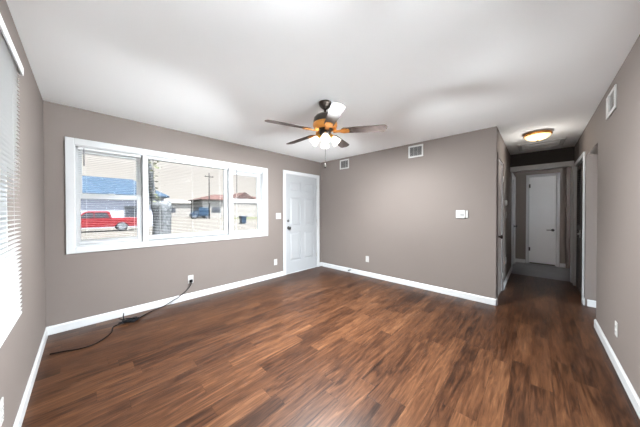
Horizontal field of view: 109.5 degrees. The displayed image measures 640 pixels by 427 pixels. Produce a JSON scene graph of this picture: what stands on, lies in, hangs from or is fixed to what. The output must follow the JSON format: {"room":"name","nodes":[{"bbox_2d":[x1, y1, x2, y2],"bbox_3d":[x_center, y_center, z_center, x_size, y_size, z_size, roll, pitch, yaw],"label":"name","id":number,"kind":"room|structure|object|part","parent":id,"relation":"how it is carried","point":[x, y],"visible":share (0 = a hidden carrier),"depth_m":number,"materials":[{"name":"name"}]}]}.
{"room":"empty living room","nodes":[
{"label":"empty living room","id":0,"kind":"room"},
{"bbox_2d":[0,0,45,426],"bbox_3d":[-1.381,0.123,0.833,4.503,2.560,0.140,0,1,44],"label":"wall","id":1,"kind":"structure","parent":0,"point":[18,352],"depth_m":1.60,"materials":[{"name":"beige paint"}]},
{"bbox_2d":[0,397,3,426],"bbox_3d":[-1.520,0.951,1.079,0.072,0.116,0.010,0,1,44],"label":"wall outlet","id":2,"kind":"object","parent":1,"relation":"attached to","point":[2,398],"visible":1,"depth_m":1.07,"materials":[{"name":"white plastic"}]},
{"bbox_2d":[0,163,7,258],"bbox_3d":[-1.161,-0.116,0.619,1.565,1.240,0.140,0,1,44],"label":"window","id":3,"kind":"structure","parent":1,"relation":"in","point":[2,212],"depth_m":1.19,"materials":[{"name":"white glass"}]},
{"bbox_2d":[0,14,23,347],"bbox_3d":[-1.085,-0.124,0.695,1.612,1.364,0.041,0,1,44],"label":"mini blind","id":4,"kind":"object","parent":1,"relation":"attached to","point":[10,63],"visible":1,"depth_m":1.08,"materials":[{"name":"white plastic"}]},
{"bbox_3d":[-1.089,-0.113,0.690,1.218,1.322,0.028,0,1,44],"label":"ladder cord","id":5,"kind":"part","parent":4,"relation":"part of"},
{"bbox_3d":[-1.088,0.550,0.696,1.596,0.014,0.022,0,1,44],"label":"rail","id":6,"kind":"part","parent":4,"relation":"part of","materials":[{"name":"white plastic"}]},
{"bbox_2d":[13,327,47,426],"bbox_3d":[-1.343,1.238,0.915,4.146,0.088,0.014,0,1,44],"label":"baseboard","id":7,"kind":"structure","parent":1,"relation":"attached to","point":[18,422],"depth_m":1.59,"materials":[{"name":"white paint"}]},
{"bbox_2d":[43,100,320,326],"bbox_3d":[-0.138,0.080,5.280,0.140,2.560,8.000,0,1,44],"label":"wall","id":8,"kind":"structure","parent":0,"point":[77,285],"depth_m":2.90,"materials":[{"name":"beige paint"}]},
{"bbox_2d":[47,271,283,334],"bbox_3d":[-1.792,1.216,3.453,0.014,0.088,3.055,0,1,44],"label":"baseboard","id":9,"kind":"structure","parent":8,"relation":"attached to","point":[62,327],"depth_m":2.95,"materials":[{"name":"white paint"}]},
{"bbox_2d":[65,137,267,253],"bbox_3d":[-1.919,-0.204,3.408,0.158,1.272,2.544,0,1,44],"label":"window","id":10,"kind":"structure","parent":8,"relation":"in","point":[73,193],"depth_m":2.96,"materials":[{"name":"white paint"}]},
{"bbox_2d":[77,147,140,243],"bbox_3d":[-2.518,-0.206,2.735,0.044,1.091,0.560,0,1,44],"label":"mini blind","id":11,"kind":"object","parent":10,"relation":"attached to","point":[78,148],"visible":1,"depth_m":2.72,"materials":[{"name":"white plastic"}]},
{"bbox_3d":[-2.523,0.332,2.746,0.022,0.014,0.556,0,1,44],"label":"rail","id":12,"kind":"part","parent":11,"relation":"part of","materials":[{"name":"white plastic"}]},
{"bbox_3d":[-2.524,-0.196,2.741,0.028,1.051,0.427,0,1,44],"label":"ladder cord","id":13,"kind":"part","parent":11,"relation":"part of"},
{"bbox_3d":[-2.580,-0.463,2.792,0.030,0.581,0.593,0,1,44],"label":"sash","id":14,"kind":"part","parent":10,"relation":"part of","materials":[{"name":"white plastic"}]},
{"bbox_3d":[-2.554,0.068,2.773,0.030,0.601,0.593,0,1,44],"label":"sash","id":15,"kind":"part","parent":10,"relation":"part of","materials":[{"name":"clear glass"}]},
{"bbox_3d":[-1.952,-0.200,3.430,0.030,1.122,1.087,0,1,44],"label":"picture sash","id":16,"kind":"part","parent":10,"relation":"part of","materials":[{"name":"clear glass"}]},
{"bbox_2d":[148,156,227,238],"bbox_3d":[-1.901,-0.213,3.379,0.044,1.091,1.070,0,1,44],"label":"mini blind","id":17,"kind":"object","parent":10,"relation":"attached to","point":[152,158],"visible":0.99,"depth_m":3.32,"materials":[{"name":"white plastic"}]},
{"bbox_3d":[-1.906,0.325,3.389,0.022,0.014,1.066,0,1,44],"label":"rail","id":18,"kind":"part","parent":17,"relation":"part of","materials":[{"name":"white plastic"}]},
{"bbox_3d":[-1.341,-0.482,4.083,0.030,0.571,0.571,0,1,44],"label":"sash","id":19,"kind":"part","parent":10,"relation":"part of","materials":[{"name":"white plastic"}]},
{"bbox_2d":[233,168,260,232],"bbox_3d":[-1.283,-0.220,4.023,0.044,1.091,0.545,0,1,44],"label":"mini blind","id":20,"kind":"object","parent":10,"relation":"attached to","point":[236,170],"visible":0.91,"depth_m":4.02,"materials":[{"name":"white plastic"}]},
{"bbox_3d":[-1.316,0.049,4.064,0.030,0.611,0.571,0,1,44],"label":"sash","id":21,"kind":"part","parent":10,"relation":"part of","materials":[{"name":"clear glass"}]},
{"bbox_2d":[188,275,192,283],"bbox_3d":[-1.906,0.969,3.335,0.010,0.116,0.072,0,1,44],"label":"wall outlet","id":22,"kind":"object","parent":8,"relation":"attached to","point":[190,277],"visible":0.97,"depth_m":3.32,"materials":[{"name":"white plastic"}]},
{"bbox_2d":[276,213,280,218],"bbox_3d":[-0.815,0.049,4.460,0.017,0.116,0.118,0,1,44],"label":"light switch","id":23,"kind":"object","parent":8,"relation":"attached to","point":[278,215],"visible":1,"depth_m":4.46,"materials":[{"name":"white plastic"}]},
{"bbox_2d":[283,170,319,274],"bbox_3d":[-0.411,0.181,4.950,0.203,2.125,1.045,0,1,44],"label":"door","id":24,"kind":"structure","parent":8,"relation":"in","point":[301,217],"depth_m":4.89,"materials":[{"name":"white paint"}]},
{"bbox_3d":[-0.531,-0.560,4.785,0.012,0.170,0.250,0,1,44],"label":"raised panel","id":25,"kind":"part","parent":24,"relation":"part of","materials":[{"name":"white paint"}]},
{"bbox_3d":[-0.530,-0.045,4.789,0.012,0.580,0.250,0,1,44],"label":"raised panel","id":26,"kind":"part","parent":24,"relation":"part of","materials":[{"name":"white paint"}]},
{"bbox_3d":[-0.529,0.690,4.796,0.012,0.570,0.250,0,1,44],"label":"raised panel","id":27,"kind":"part","parent":24,"relation":"part of","materials":[{"name":"white paint"}]},
{"bbox_3d":[-0.258,-0.563,5.069,0.012,0.170,0.250,0,1,44],"label":"raised panel","id":28,"kind":"part","parent":24,"relation":"part of","materials":[{"name":"white paint"}]},
{"bbox_3d":[-0.257,-0.048,5.074,0.012,0.580,0.250,0,1,44],"label":"raised panel","id":29,"kind":"part","parent":24,"relation":"part of","materials":[{"name":"white paint"}]},
{"bbox_3d":[-0.256,0.687,5.081,0.012,0.570,0.250,0,1,44],"label":"raised panel","id":30,"kind":"part","parent":24,"relation":"part of","materials":[{"name":"white paint"}]},
{"bbox_2d":[6,0,639,162],"bbox_3d":[2.223,-1.257,2.862,7.200,0.150,8.400,0,1,44],"label":"ceiling","id":31,"kind":"structure","parent":0,"point":[423,70],"depth_m":1.73,"materials":[{"name":"white paint"}]},
{"bbox_2d":[265,100,387,167],"bbox_3d":[0.019,-0.827,2.435,1.176,0.694,1.223,0,1,44],"label":"ceiling fan","id":32,"kind":"object","parent":31,"relation":"hanging from","point":[324,122],"visible":1,"depth_m":2.32,"materials":[{"name":"brown wood"}]},
{"bbox_3d":[-0.306,-0.868,2.212,0.470,0.031,0.119,0,1,-27],"label":"blade","id":33,"kind":"part","parent":32,"relation":"part of","materials":[{"name":"brown wood"}]},
{"bbox_3d":[-0.230,-0.872,2.684,0.470,0.031,0.119,0,1,44],"label":"blade","id":34,"kind":"part","parent":32,"relation":"part of","materials":[{"name":"brown wood"}]},
{"bbox_3d":[-0.066,-0.766,2.397,0.105,0.109,0.104,0,1,44],"label":"lamp shade","id":35,"kind":"part","parent":32,"relation":"part of","materials":[{"name":"white glass"}]},
{"bbox_3d":[0.054,-0.768,2.518,0.104,0.109,0.105,0,1,44],"label":"lamp shade","id":36,"kind":"part","parent":32,"relation":"part of","materials":[{"name":"white glass"}]},
{"bbox_3d":[0.055,-0.766,2.277,0.104,0.109,0.105,0,1,44],"label":"lamp shade","id":37,"kind":"part","parent":32,"relation":"part of","materials":[{"name":"white glass"}]},
{"bbox_3d":[0.119,-0.867,1.997,0.119,0.031,0.470,0,1,-9],"label":"blade","id":38,"kind":"part","parent":32,"relation":"part of","materials":[{"name":"brown wood"}]},
{"bbox_3d":[0.175,-0.767,2.398,0.105,0.109,0.104,0,1,44],"label":"lamp shade","id":39,"kind":"part","parent":32,"relation":"part of","materials":[{"name":"white glass"}]},
{"bbox_3d":[0.237,-0.874,2.758,0.119,0.031,0.470,0,1,27],"label":"blade","id":40,"kind":"part","parent":32,"relation":"part of","materials":[{"name":"brown wood"}]},
{"bbox_3d":[0.455,-0.870,2.335,0.470,0.031,0.119,0,1,9],"label":"blade","id":41,"kind":"part","parent":32,"relation":"part of","materials":[{"name":"brown wood"}]},
{"bbox_2d":[523,130,552,141],"bbox_3d":[3.193,-1.122,3.319,0.312,0.133,0.312,0,1,44],"label":"ceiling lamp","id":42,"kind":"object","parent":31,"relation":"attached to","point":[542,134],"visible":1,"depth_m":3.24,"materials":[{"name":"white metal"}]},
{"bbox_3d":[3.193,-1.110,3.319,0.284,0.069,0.284,0,1,44],"label":"lamp shade","id":43,"kind":"part","parent":42,"relation":"part of","materials":[{"name":"white glass"}]},
{"bbox_2d":[517,137,565,150],"bbox_3d":[3.813,-1.185,3.915,0.570,0.020,0.500,0,1,44],"label":"ceiling panel","id":44,"kind":"object","parent":31,"relation":"attached to","point":[554,142],"visible":1,"depth_m":3.88,"materials":[{"name":"white paint"}]},
{"bbox_2d":[21,262,639,426],"bbox_3d":[2.248,1.317,2.908,6.880,0.120,8.140,0,1,44],"label":"floor","id":45,"kind":"structure","parent":0,"point":[321,346],"depth_m":1.93,"materials":[{"name":"brown wood"}]},
{"bbox_2d":[50,279,192,354],"bbox_3d":[-2.173,1.122,2.692,0.260,0.290,1.411,0,1,16],"label":"power cord","id":46,"kind":"object","parent":45,"relation":"on","point":[132,319],"visible":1,"depth_m":2.61,"materials":[{"name":"black rubber"}]},
{"bbox_2d":[321,126,497,298],"bbox_3d":[1.255,0.027,4.257,3.286,2.440,0.120,0,1,44],"label":"wall","id":47,"kind":"structure","parent":0,"point":[396,210],"depth_m":3.77,"materials":[{"name":"beige paint"}]},
{"bbox_2d":[340,159,348,169],"bbox_3d":[0.523,-1.059,4.855,0.245,0.200,0.012,0,1,44],"label":"air vent","id":48,"kind":"object","parent":47,"relation":"in","point":[344,164],"visible":1,"depth_m":4.85,"materials":[{"name":"white plastic"}]},
{"bbox_2d":[321,262,496,305],"bbox_3d":[1.221,1.203,4.209,3.286,0.088,0.014,0,1,44],"label":"baseboard","id":49,"kind":"structure","parent":47,"relation":"attached to","point":[482,299],"depth_m":3.77,"materials":[{"name":"white paint"}]},
{"bbox_2d":[408,144,422,157],"bbox_3d":[1.613,-1.050,3.810,0.245,0.200,0.012,0,1,44],"label":"air vent","id":50,"kind":"object","parent":47,"relation":"in","point":[416,150],"visible":1,"depth_m":3.81,"materials":[{"name":"white plastic"}]},
{"bbox_2d":[456,210,467,217],"bbox_3d":[2.099,0.011,3.343,0.151,0.120,0.030,0,1,44],"label":"thermostat","id":51,"kind":"object","parent":47,"relation":"attached to","point":[459,213],"visible":1,"depth_m":3.33,"materials":[{"name":"white plastic"}]},
{"bbox_2d":[498,130,514,279],"bbox_3d":[3.672,0.020,4.490,0.120,2.440,3.564,0,1,44],"label":"wall","id":52,"kind":"structure","parent":0,"point":[503,151],"depth_m":4.16,"materials":[{"name":"beige paint"}]},
{"bbox_2d":[496,152,503,298],"bbox_3d":[2.709,0.202,3.410,0.127,2.100,0.780,0,1,44],"label":"door","id":53,"kind":"structure","parent":52,"relation":"in","point":[500,163],"depth_m":3.51,"materials":[{"name":"beige paint"}]},
{"bbox_2d":[503,266,511,289],"bbox_3d":[3.579,1.198,4.304,0.014,0.088,1.680,0,1,44],"label":"baseboard","id":54,"kind":"structure","parent":52,"relation":"attached to","point":[510,270],"depth_m":4.17,"materials":[{"name":"white paint"}]},
{"bbox_2d":[511,173,517,265],"bbox_3d":[4.494,0.172,5.266,0.133,2.120,0.990,0,1,44],"label":"door","id":55,"kind":"structure","parent":52,"relation":"in","point":[513,207],"depth_m":5.41,"materials":[{"name":"white paint"}]},
{"bbox_2d":[515,167,565,266],"bbox_3d":[5.602,0.010,5.191,1.934,2.440,0.120,0,1,44],"label":"wall","id":56,"kind":"structure","parent":0,"point":[520,231],"depth_m":5.60,"materials":[{"name":"beige paint"}]},
{"bbox_2d":[515,258,524,262],"bbox_3d":[5.018,1.183,5.671,0.199,0.088,0.014,0,1,44],"label":"baseboard","id":57,"kind":"structure","parent":56,"relation":"attached to","point":[516,259],"depth_m":5.66,"materials":[{"name":"white paint"}]},
{"bbox_2d":[526,173,559,266],"bbox_3d":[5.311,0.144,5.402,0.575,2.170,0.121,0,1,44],"label":"door","id":58,"kind":"structure","parent":56,"relation":"in","point":[542,191],"depth_m":5.39,"materials":[{"name":"white paint"}]},
{"bbox_2d":[510,147,573,166],"bbox_3d":[4.267,-1.070,4.382,0.877,0.260,0.120,0,1,44],"label":"wall","id":59,"kind":"structure","parent":0,"point":[561,154],"depth_m":4.31,"materials":[{"name":"brown paint"}]},
{"bbox_2d":[510,161,573,171],"bbox_3d":[4.260,-0.900,4.376,0.877,0.090,0.140,0,1,44],"label":"trim","id":60,"kind":"structure","parent":59,"relation":"attached to","point":[567,163],"depth_m":4.31,"materials":[{"name":"white paint"}]},
{"bbox_2d":[566,35,639,398],"bbox_3d":[2.989,0.042,2.280,0.200,2.440,8.000,0,1,44],"label":"wall","id":61,"kind":"structure","parent":0,"point":[611,147],"depth_m":1.89,"materials":[{"name":"beige paint"}]},
{"bbox_2d":[570,166,573,282],"bbox_3d":[4.566,0.195,4.095,0.033,2.095,0.140,0,1,44],"label":"trim","id":62,"kind":"structure","parent":61,"relation":"attached to","point":[572,167],"depth_m":4.05,"materials":[{"name":"white paint"}]},
{"bbox_2d":[573,152,584,303],"bbox_3d":[4.094,0.195,3.477,0.180,2.108,1.121,0,1,44],"label":"door","id":63,"kind":"structure","parent":61,"relation":"in","point":[579,170],"depth_m":3.65,"materials":[{"name":"white paint"}]},
{"bbox_2d":[606,84,616,119],"bbox_3d":[2.592,-0.985,2.019,0.022,0.200,0.340,0,1,44],"label":"air vent","id":64,"kind":"object","parent":61,"relation":"in","point":[611,100],"visible":1,"depth_m":1.99,"materials":[{"name":"white plastic"}]},
{"bbox_2d":[615,321,617,337],"bbox_3d":[2.434,0.949,1.859,0.010,0.116,0.072,0,1,44],"label":"wall outlet","id":65,"kind":"object","parent":61,"relation":"attached to","point":[616,323],"visible":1,"depth_m":1.84,"materials":[{"name":"white plastic"}]},
{"bbox_2d":[594,319,639,418],"bbox_3d":[2.508,1.222,1.941,0.014,0.088,1.586,0,1,44],"label":"baseboard","id":66,"kind":"structure","parent":61,"relation":"attached to","point":[631,393],"depth_m":1.72,"materials":[{"name":"white paint"}]},
{"bbox_3d":[4.674,0.040,2.132,2.437,2.440,0.120,0,1,44],"label":"wall","id":67,"kind":"structure","parent":0,"visible":0},
{"bbox_2d":[587,299,595,307],"bbox_3d":[4.493,1.216,2.226,2.417,0.088,0.014,0,1,44],"label":"baseboard","id":68,"kind":"structure","parent":67,"relation":"attached to","point":[591,303],"depth_m":3.03,"materials":[{"name":"white paint"}]},
{"label":"outside","id":69,"kind":"structure","parent":0,"visible":0},
{"bbox_2d":[81,217,256,239],"bbox_3d":[-47.672,0.928,114.636,219.860,0.200,220.000,0,1,44],"label":"ground","id":70,"kind":"structure","parent":69,"point":[176,222],"depth_m":24.18,"materials":[{"name":"concrete"}]},
{"bbox_2d":[81,211,136,230],"bbox_3d":[-20.052,0.717,20.538,1.900,1.840,5.660,0,1,44],"label":"pickup truck","id":71,"kind":"object","parent":70,"relation":"on","point":[90,219],"visible":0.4,"depth_m":20.10,"materials":[{"name":"red paint"}]},
{"bbox_2d":[81,176,169,228],"bbox_3d":[-29.031,-1.450,26.330,10.000,6.100,17.400,0,1,44],"label":"house","id":72,"kind":"structure","parent":70,"relation":"on","point":[115,212],"depth_m":26.16,"materials":[{"name":"blue"}]},
{"bbox_3d":[-22.142,-0.218,26.940,0.010,1.200,1.600,0,1,44],"label":"pane","id":73,"kind":"part","parent":72,"relation":"part of","materials":[{"name":"white glass"}]},
{"bbox_2d":[148,160,171,234],"bbox_3d":[-7.825,-1.268,10.512,1.327,6.059,1.716,0,1,44],"label":"tree","id":74,"kind":"object","parent":70,"relation":"on","point":[165,207],"visible":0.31,"depth_m":10.45,"materials":[{"name":"grey plant"}]},
{"bbox_2d":[164,199,190,216],"bbox_3d":[-51.090,-1.822,77.005,10.000,6.000,14.000,0,1,44],"label":"house","id":75,"kind":"structure","parent":70,"relation":"on","point":[176,211],"depth_m":75.54,"materials":[{"name":"beige"}]},
{"bbox_2d":[189,207,208,218],"bbox_3d":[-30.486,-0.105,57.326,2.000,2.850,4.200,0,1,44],"label":"car","id":76,"kind":"object","parent":70,"relation":"on","point":[203,213],"visible":0.78,"depth_m":56.78,"materials":[{"name":"blue metal"}]},
{"bbox_2d":[205,173,212,218],"bbox_3d":[-27.018,-4.266,55.133,0.340,11.200,2.000,0,1,44],"label":"utility pole","id":77,"kind":"object","parent":70,"relation":"on","point":[209,173],"visible":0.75,"depth_m":55.05,"materials":[{"name":"brown wood"}]},
{"bbox_2d":[188,192,256,217],"bbox_3d":[-27.178,-2.681,73.179,12.000,7.700,24.600,0,1,44],"label":"house","id":78,"kind":"structure","parent":70,"relation":"on","point":[215,208],"depth_m":66.92,"materials":[{"name":"beige"}]},
{"bbox_3d":[-29.423,-1.044,64.126,0.010,1.400,2.400,0,1,44],"label":"pane","id":79,"kind":"part","parent":78,"relation":"part of","materials":[{"name":"grey glass"}]},
{"bbox_2d":[239,216,246,223],"bbox_3d":[-11.218,0.939,32.825,0.980,1.140,0.880,0,1,44],"label":"wheelie bin","id":80,"kind":"object","parent":70,"relation":"on","point":[243,218],"visible":0.98,"depth_m":32.55,"materials":[{"name":"blue plastic"}]}
]}

